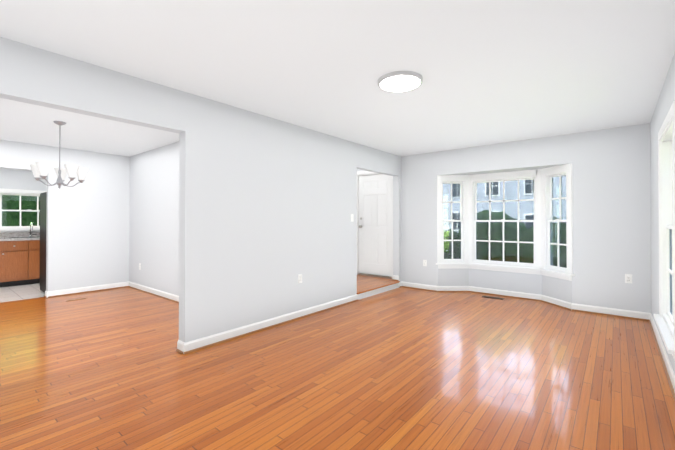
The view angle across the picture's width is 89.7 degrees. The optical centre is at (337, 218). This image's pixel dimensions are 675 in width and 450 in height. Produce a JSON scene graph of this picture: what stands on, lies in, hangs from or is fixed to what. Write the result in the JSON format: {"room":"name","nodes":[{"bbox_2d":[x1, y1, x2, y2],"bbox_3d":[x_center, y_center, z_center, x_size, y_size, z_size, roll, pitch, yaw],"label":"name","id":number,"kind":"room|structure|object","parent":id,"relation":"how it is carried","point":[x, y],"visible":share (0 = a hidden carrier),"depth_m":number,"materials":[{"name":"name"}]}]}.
{"room":"empty living room","nodes":[
{"label":"empty living room","id":0,"kind":"room"},
{"bbox_2d":[0,283,44,302],"bbox_3d":[-5.774,1.332,6.083,2.300,0.100,3.040,0,-1,39],"label":"floor","id":1,"kind":"structure","parent":0,"point":[18,292],"depth_m":5.84,"materials":[{"name":"white tile"}]},
{"bbox_2d":[0,238,27,286],"bbox_3d":[-6.436,0.854,6.410,0.617,0.859,0.800,0,-1,39],"label":"base cabinet","id":2,"kind":"object","parent":1,"relation":"on","point":[19,258],"depth_m":6.38,"materials":[{"name":"brown wood"}]},
{"bbox_2d":[0,238,11,241],"bbox_3d":[-6.325,0.405,6.542,0.624,0.041,2.780,0,-1,39],"label":"countertop","id":3,"kind":"structure","parent":2,"relation":"on","point":[1,239],"depth_m":6.31,"materials":[{"name":"grey stone"}]},
{"bbox_2d":[28,238,39,283],"bbox_3d":[-5.930,0.859,7.026,0.617,0.859,0.794,0,-1,39],"label":"base cabinet","id":4,"kind":"object","parent":1,"relation":"on","point":[33,243],"depth_m":6.59,"materials":[{"name":"brown wood"}]},
{"bbox_2d":[39,192,46,292],"bbox_3d":[-4.768,0.422,6.106,0.739,1.720,0.800,0,-1,39],"label":"fridge","id":5,"kind":"object","parent":1,"relation":"on","point":[43,216],"visible":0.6,"depth_m":5.81,"materials":[{"name":"black metal"}]},
{"bbox_2d":[0,168,46,190],"bbox_3d":[-6.617,0.067,6.785,0.120,2.440,3.040,0,-1,39],"label":"wall","id":6,"kind":"structure","parent":0,"point":[17,179],"depth_m":6.90,"materials":[{"name":"paint"}]},
{"bbox_2d":[0,230,39,237],"bbox_3d":[-6.559,0.337,6.735,0.020,0.099,2.780,0,-1,39],"label":"backsplash","id":7,"kind":"structure","parent":6,"relation":"attached to","point":[30,234],"depth_m":6.85,"materials":[{"name":"grey stone"}]},
{"bbox_2d":[0,188,46,232],"bbox_3d":[-6.392,-0.126,7.041,0.205,0.910,1.100,0,-1,39],"label":"window","id":8,"kind":"structure","parent":6,"relation":"in","point":[4,228],"depth_m":6.91,"materials":[{"name":"clear glass"}]},
{"bbox_2d":[0,140,127,290],"bbox_3d":[-4.832,0.056,5.334,0.120,2.440,2.760,0,-1,39],"label":"wall","id":9,"kind":"structure","parent":0,"point":[122,223],"depth_m":5.82,"materials":[{"name":"paint"}]},
{"bbox_2d":[128,141,178,295],"bbox_3d":[-3.321,0.061,5.969,6.250,2.440,0.120,0,-1,39],"label":"wall","id":10,"kind":"structure","parent":0,"point":[153,175],"depth_m":5.67,"materials":[{"name":"paint"}]},
{"bbox_2d":[0,37,400,341],"bbox_3d":[-0.840,0.046,3.973,0.120,2.440,6.520,0,-1,39],"label":"wall","id":11,"kind":"structure","parent":0,"point":[267,207],"depth_m":3.62,"materials":[{"name":"paint"}]},
{"bbox_2d":[298,274,301,282],"bbox_3d":[-0.473,0.768,4.313,0.010,0.114,0.070,0,-1,39],"label":"electrical outlet","id":12,"kind":"object","parent":11,"relation":"attached to","point":[299,278],"visible":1,"depth_m":4.31,"materials":[{"name":"white plastic"}]},
{"bbox_2d":[44,275,674,400],"bbox_3d":[-0.925,1.158,4.262,7.510,0.220,6.633,0,-1,39],"label":"baseboard","id":13,"kind":"structure","parent":11,"relation":"attached to","point":[206,342],"depth_m":4.54,"materials":[{"name":"white wood"}]},
{"bbox_2d":[0,287,674,449],"bbox_3d":[-0.880,1.318,4.222,7.630,0.100,6.870,0,-1,39],"label":"floor","id":14,"kind":"structure","parent":0,"point":[402,368],"depth_m":2.64,"materials":[{"name":"brown wood"}]},
{"bbox_2d":[65,298,86,301],"bbox_3d":[-4.085,1.273,5.306,0.100,0.006,0.260,0,-1,39],"label":"floor vent","id":15,"kind":"object","parent":14,"relation":"in","point":[75,299],"visible":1,"depth_m":5.30,"materials":[{"name":"brown wood"}]},
{"bbox_2d":[482,295,504,299],"bbox_3d":[2.489,1.274,5.436,0.320,0.006,0.110,0,-1,39],"label":"floor vent","id":16,"kind":"object","parent":14,"relation":"in","point":[493,297],"visible":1,"depth_m":5.44,"materials":[{"name":"brown metal"}]},
{"bbox_2d":[0,0,674,156],"bbox_3d":[-1.746,-1.226,4.998,9.990,0.120,7.000,0,-1,39],"label":"ceiling","id":17,"kind":"structure","parent":0,"point":[496,71],"depth_m":2.57,"materials":[{"name":"paint"}]},
{"bbox_2d":[30,121,88,188],"bbox_3d":[-3.383,-0.767,4.162,0.570,0.812,0.554,0,-1,39],"label":"chandelier","id":18,"kind":"object","parent":17,"relation":"hanging from","point":[40,170],"visible":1,"depth_m":4.08,"materials":[{"name":"metal"}]},
{"bbox_2d":[378,71,422,91],"bbox_3d":[0.537,-1.158,2.917,0.380,0.048,0.380,0,-1,39],"label":"ceiling light","id":19,"kind":"object","parent":17,"relation":"attached to","point":[399,81],"visible":1,"depth_m":2.84,"materials":[{"name":"white glass"}]},
{"bbox_2d":[357,275,399,299],"bbox_3d":[-0.398,1.219,5.651,1.622,0.120,3.110,0,-1,39],"label":"step","id":20,"kind":"structure","parent":0,"point":[368,286],"depth_m":5.93,"materials":[{"name":"brown wood"}]},
{"bbox_2d":[401,123,650,312],"bbox_3d":[2.723,0.057,5.415,3.560,2.440,0.470,0,-1,39],"label":"wall","id":21,"kind":"structure","parent":0,"point":[611,209],"depth_m":4.62,"materials":[{"name":"paint"}]},
{"bbox_2d":[436,163,574,280],"bbox_3d":[2.631,0.060,5.473,2.096,1.625,0.558,0,-1,39],"label":"window","id":22,"kind":"structure","parent":21,"relation":"in","point":[543,199],"depth_m":5.53,"materials":[{"name":"clear glass"}]},
{"bbox_2d":[625,274,631,282],"bbox_3d":[3.692,0.768,4.304,0.070,0.114,0.010,0,-1,39],"label":"electrical outlet","id":23,"kind":"object","parent":21,"relation":"attached to","point":[628,278],"visible":1,"depth_m":4.30,"materials":[{"name":"white plastic"}]},
{"bbox_2d":[650,53,674,373],"bbox_3d":[1.913,0.028,1.715,0.120,2.440,6.520,0,-1,39],"label":"wall","id":24,"kind":"structure","parent":0,"point":[666,99],"depth_m":3.57,"materials":[{"name":"paint"}]},
{"bbox_2d":[654,101,674,360],"bbox_3d":[2.753,0.101,2.758,0.205,1.830,1.180,0,-1,39],"label":"window","id":25,"kind":"structure","parent":24,"relation":"in","point":[664,318],"depth_m":3.11,"materials":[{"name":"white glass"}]},
{"bbox_3d":[-0.461,0.060,5.790,1.600,2.440,3.230,0,-1,39],"label":"wall","id":26,"kind":"structure","parent":0,"visible":0},
{"bbox_2d":[357,171,392,278],"bbox_3d":[0.773,0.100,6.797,1.000,2.135,0.166,0,-1,39],"label":"door frame","id":27,"kind":"structure","parent":26,"relation":"attached to","point":[362,173],"depth_m":6.95,"materials":[{"name":"white wood"}]},
{"bbox_2d":[359,174,391,276],"bbox_3d":[0.744,0.131,6.756,0.810,2.000,0.107,0,-1,39],"label":"front door","id":28,"kind":"structure","parent":26,"relation":"in","point":[375,224],"depth_m":6.75,"materials":[{"name":"white wood"}]},
{"label":"outside","id":29,"kind":"structure","parent":0,"visible":0},
{"bbox_3d":[6.982,1.838,13.400,80.000,0.100,90.000,0,-1,39],"label":"ground","id":30,"kind":"structure","parent":29,"visible":0},
{"bbox_2d":[2,195,39,225],"bbox_3d":[-8.729,0.161,9.131,2.138,3.289,9.960,0,-1,39],"label":"shrub","id":31,"kind":"object","parent":30,"relation":"on","point":[23,205],"depth_m":8.62,"materials":[{"name":"green plant"}]},
{"bbox_2d":[443,177,565,231],"bbox_3d":[16.079,-2.300,29.251,11.700,8.520,9.700,0,-1,39],"label":"house","id":32,"kind":"structure","parent":30,"relation":"on","point":[510,192],"depth_m":25.95,"materials":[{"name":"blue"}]},
{"bbox_2d":[444,210,566,267],"bbox_3d":[3.410,0.878,6.271,4.143,2.109,1.266,0,-1,39],"label":"hedge","id":33,"kind":"object","parent":30,"relation":"on","point":[492,237],"depth_m":6.12,"materials":[{"name":"green plant"}]}
]}

